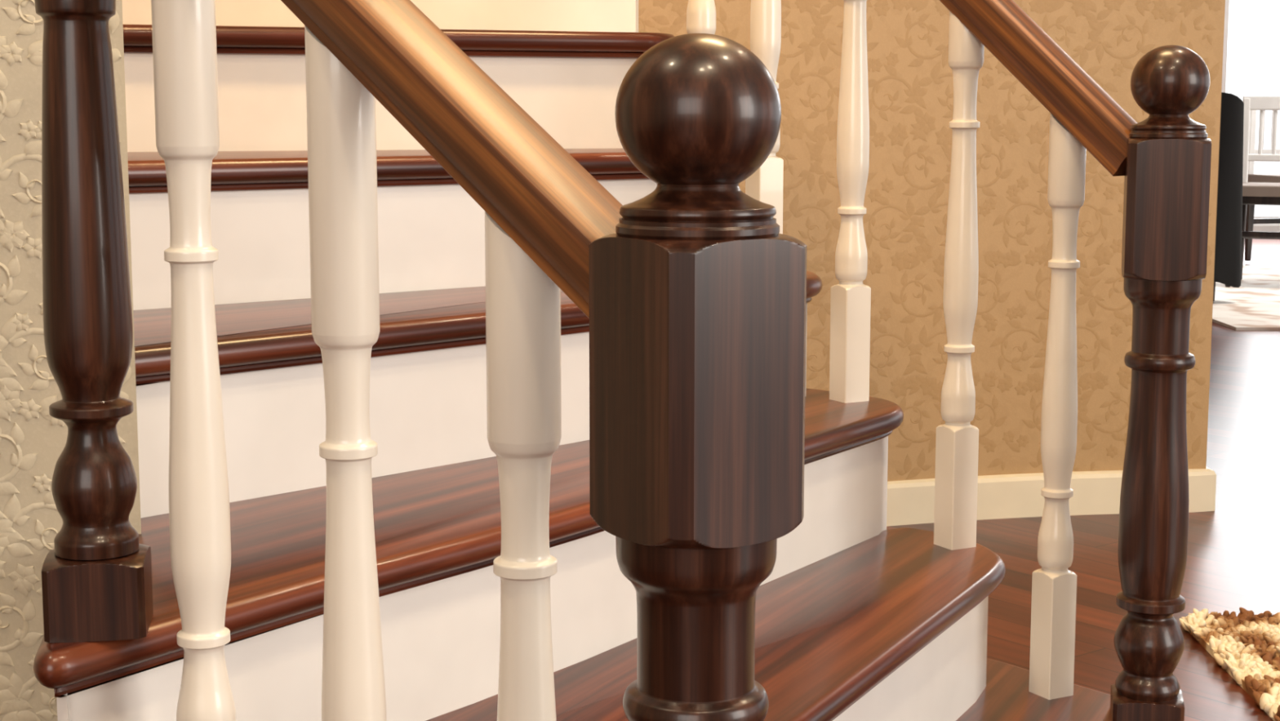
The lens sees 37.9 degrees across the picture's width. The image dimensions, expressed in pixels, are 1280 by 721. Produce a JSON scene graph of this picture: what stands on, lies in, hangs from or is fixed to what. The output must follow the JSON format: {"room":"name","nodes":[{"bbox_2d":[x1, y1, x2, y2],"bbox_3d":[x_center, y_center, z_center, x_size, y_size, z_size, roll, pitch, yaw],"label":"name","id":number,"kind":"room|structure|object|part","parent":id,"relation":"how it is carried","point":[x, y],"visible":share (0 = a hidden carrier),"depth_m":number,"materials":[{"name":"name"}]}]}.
{"room":"home staircase","nodes":[
{"label":"home staircase","id":0,"kind":"room"},
{"bbox_2d":[0,0,141,720],"bbox_3d":[-1.669,-0.807,2.010,2.463,2.750,1.300,0,8,0],"label":"wall","id":1,"kind":"structure","parent":0,"point":[24,78],"depth_m":1.61,"materials":[{"name":"beige paper"}]},
{"bbox_2d":[0,0,131,720],"bbox_3d":[-0.737,-0.227,1.557,0.598,1.680,0.001,-1,8,-5],"label":"wallpaper motif","id":2,"kind":"object","parent":1,"relation":"attached to","point":[14,695],"visible":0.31,"depth_m":1.61},
{"bbox_2d":[638,0,1225,481],"bbox_3d":[-0.843,-0.978,3.280,4.287,2.750,0.295,-2,8,-16],"label":"wall","id":3,"kind":"structure","parent":0,"point":[1015,279],"depth_m":3.80,"materials":[{"name":"beige paper"}]},
{"bbox_2d":[638,0,1222,479],"bbox_3d":[0.232,-0.831,3.548,1.987,2.207,0.073,-2,8,-17],"label":"wallpaper motif","id":4,"kind":"object","parent":3,"relation":"attached to","point":[794,128],"visible":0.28,"depth_m":3.79,"materials":[{"name":"beige paper"}]},
{"bbox_2d":[886,466,1216,526],"bbox_3d":[-0.818,0.348,3.402,4.305,0.090,0.183,-2,8,-17],"label":"baseboard","id":5,"kind":"structure","parent":3,"relation":"attached to","point":[909,502],"depth_m":3.89,"materials":[{"name":"beige wood"}]},
{"bbox_2d":[886,238,1279,720],"bbox_3d":[3.000,0.221,4.873,12.000,0.050,16.400,0,8,0],"label":"floor","id":6,"kind":"structure","parent":0,"point":[1233,563],"depth_m":3.58,"materials":[{"name":"brown wood"}]},
{"bbox_2d":[33,0,1111,720],"bbox_3d":[-0.206,-0.002,2.187,1.401,1.106,2.598,-4,8,-24],"label":"staircase","id":7,"kind":"structure","parent":6,"relation":"on","point":[857,619],"depth_m":1.94,"materials":[{"name":"brown wood"}]},
{"bbox_2d":[34,0,153,643],"bbox_3d":[-0.387,-0.181,1.287,0.069,0.752,0.069,-1,8,-10],"label":"newel post","id":8,"kind":"object","parent":7,"relation":"on","point":[96,578],"visible":1,"depth_m":1.29,"materials":[{"name":"brown wood"}]},
{"bbox_2d":[151,0,235,720],"bbox_3d":[-0.305,0.009,1.277,0.042,0.695,0.042,-3,8,-20],"label":"baluster","id":9,"kind":"object","parent":7,"relation":"on","point":[184,53],"visible":1,"depth_m":1.26,"materials":[{"name":"beige paint"}]},
{"bbox_2d":[304,25,386,720],"bbox_3d":[-0.182,0.158,1.176,0.042,0.742,0.042,-2,8,-16],"label":"baluster","id":10,"kind":"object","parent":7,"relation":"on","point":[341,122],"visible":0.99,"depth_m":1.14,"materials":[{"name":"beige paint"}]},
{"bbox_3d":[-0.551,-0.441,2.724,1.112,0.008,0.700,-3,8,-20],"label":"cove moulding","id":11,"kind":"part","parent":7,"relation":"part of","materials":[{"name":"brown wood"}]},
{"bbox_3d":[-0.389,-0.248,2.470,1.032,0.008,0.650,-6,10,-38],"label":"cove moulding","id":12,"kind":"part","parent":7,"relation":"part of","materials":[{"name":"brown wood"}]},
{"bbox_3d":[-0.175,0.141,1.950,0.410,0.008,1.361,5,9,34],"label":"cove moulding","id":13,"kind":"part","parent":7,"relation":"part of","materials":[{"name":"brown wood"}]},
{"bbox_3d":[-0.260,-0.053,2.212,0.489,0.008,1.113,7,11,44],"label":"cove moulding","id":14,"kind":"part","parent":7,"relation":"part of","materials":[{"name":"brown wood"}]},
{"bbox_2d":[484,211,561,720],"bbox_3d":[-0.065,0.226,1.069,0.042,0.636,0.042,-2,8,-16],"label":"baluster","id":15,"kind":"object","parent":7,"relation":"on","point":[523,303],"visible":0.99,"depth_m":1.03,"materials":[{"name":"beige paint"}]},
{"bbox_2d":[588,32,806,720],"bbox_3d":[0.029,0.195,0.975,0.086,0.722,0.086,-5,9,-35],"label":"newel post","id":16,"kind":"object","parent":7,"relation":"on","point":[698,297],"visible":1,"depth_m":0.92,"materials":[{"name":"brown wood"}]},
{"bbox_2d":[280,0,622,318],"bbox_3d":[-0.181,-0.221,1.126,0.526,0.360,0.054,7,11,44],"label":"handrail","id":17,"kind":"object","parent":16,"relation":"attached to","point":[539,194],"visible":0.87,"depth_m":1.03,"materials":[{"name":"brown wood"}]},
{"bbox_2d":[686,0,715,34],"bbox_3d":[0.085,-0.620,2.565,0.042,0.651,0.042,-3,8,-24],"label":"baluster","id":18,"kind":"object","parent":7,"relation":"on","point":[700,14],"visible":0.27,"depth_m":2.57,"materials":[{"name":"beige paint"}]},
{"bbox_2d":[745,0,783,233],"bbox_3d":[0.166,-0.449,2.462,0.042,0.654,0.042,-3,8,-24],"label":"baluster","id":19,"kind":"object","parent":7,"relation":"on","point":[765,185],"visible":0.3,"depth_m":2.46,"materials":[{"name":"beige paint"}]},
{"bbox_2d":[829,0,871,403],"bbox_3d":[0.268,-0.272,2.347,0.042,0.651,0.042,-3,8,-24],"label":"baluster","id":20,"kind":"object","parent":7,"relation":"on","point":[851,299],"visible":1,"depth_m":2.35,"materials":[{"name":"beige paint"}]},
{"bbox_3d":[-0.003,0.325,1.769,0.429,0.008,1.365,7,11,43],"label":"cove moulding","id":21,"kind":"part","parent":7,"relation":"part of","materials":[{"name":"brown wood"}]},
{"bbox_2d":[933,10,984,550],"bbox_3d":[0.384,-0.098,2.232,0.042,0.653,0.042,-3,8,-24],"label":"baluster","id":22,"kind":"object","parent":7,"relation":"on","point":[957,441],"visible":1,"depth_m":2.22,"materials":[{"name":"beige paint"}]},
{"bbox_2d":[1028,112,1086,699],"bbox_3d":[0.486,0.053,2.162,0.042,0.687,0.042,-4,9,-28],"label":"baluster","id":23,"kind":"object","parent":7,"relation":"on","point":[1054,586],"visible":1,"depth_m":2.15,"materials":[{"name":"beige paint"}]},
{"bbox_2d":[1110,44,1211,720],"bbox_3d":[0.575,0.033,2.067,0.086,0.754,0.086,2,8,12],"label":"newel post","id":24,"kind":"object","parent":7,"relation":"on","point":[1167,175],"visible":1,"depth_m":2.04,"materials":[{"name":"brown wood"}]},
{"bbox_2d":[939,0,1137,176],"bbox_3d":[0.250,-0.686,2.352,0.098,0.880,0.957,-6,10,-37],"label":"handrail","id":25,"kind":"object","parent":24,"relation":"attached to","point":[1055,79],"visible":0.9,"depth_m":2.10,"materials":[{"name":"brown wood"}]},
{"bbox_2d":[1179,607,1279,720],"bbox_3d":[1.480,0.507,2.455,1.230,0.026,1.295,0,8,1],"label":"shag rug","id":26,"kind":"object","parent":6,"relation":"on","point":[1246,645],"visible":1,"depth_m":2.88,"materials":[{"name":"beige carpet"}]},
{"bbox_2d":[1212,265,1279,330],"bbox_3d":[4.100,-0.315,8.635,3.600,0.012,2.900,0,8,0],"label":"dining rug","id":27,"kind":"object","parent":6,"relation":"on","point":[1254,305],"visible":0.4,"depth_m":8.16,"materials":[{"name":"white fabric"}]},
{"bbox_2d":[1213,281,1215,301],"bbox_3d":[2.334,-0.734,8.323,0.450,0.900,0.457,1,8,10],"label":"dining chair","id":28,"kind":"object","parent":27,"relation":"on","point":[1214,288],"visible":0.09,"depth_m":8.13,"materials":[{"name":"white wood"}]},
{"bbox_2d":[1213,92,1244,287],"bbox_3d":[2.364,-0.742,8.102,0.510,0.840,0.195,1,8,10],"label":"dining chair","id":29,"kind":"object","parent":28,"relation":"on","point":[1228,250],"visible":0.35,"depth_m":8.03,"materials":[{"name":"fabric"}]},
{"bbox_2d":[1225,95,1279,286],"bbox_3d":[3.051,-0.808,8.874,0.450,0.900,0.457,4,8,25],"label":"dining chair","id":30,"kind":"object","parent":27,"relation":"on","point":[1253,193],"visible":0.68,"depth_m":9.05,"materials":[{"name":"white wood"}]},
{"bbox_2d":[1244,110,1279,261],"bbox_3d":[3.619,-0.981,10.163,0.450,0.900,0.457,-2,8,-15],"label":"dining chair","id":31,"kind":"object","parent":27,"relation":"on","point":[1269,178],"visible":0.34,"depth_m":10.30,"materials":[{"name":"white wood"}]},
{"bbox_2d":[1253,225,1279,231],"bbox_3d":[3.000,-2.257,12.814,12.000,2.750,0.150,0,8,0],"label":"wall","id":32,"kind":"structure","parent":0,"point":[1255,228],"depth_m":12.92,"materials":[{"name":"white paint"}]},
{"bbox_2d":[1221,0,1279,225],"bbox_3d":[4.000,-2.207,12.820,2.800,2.550,0.060,0,8,0],"label":"window","id":33,"kind":"structure","parent":32,"relation":"in","point":[1227,2],"depth_m":12.81,"materials":[{"name":"white"}]}
]}

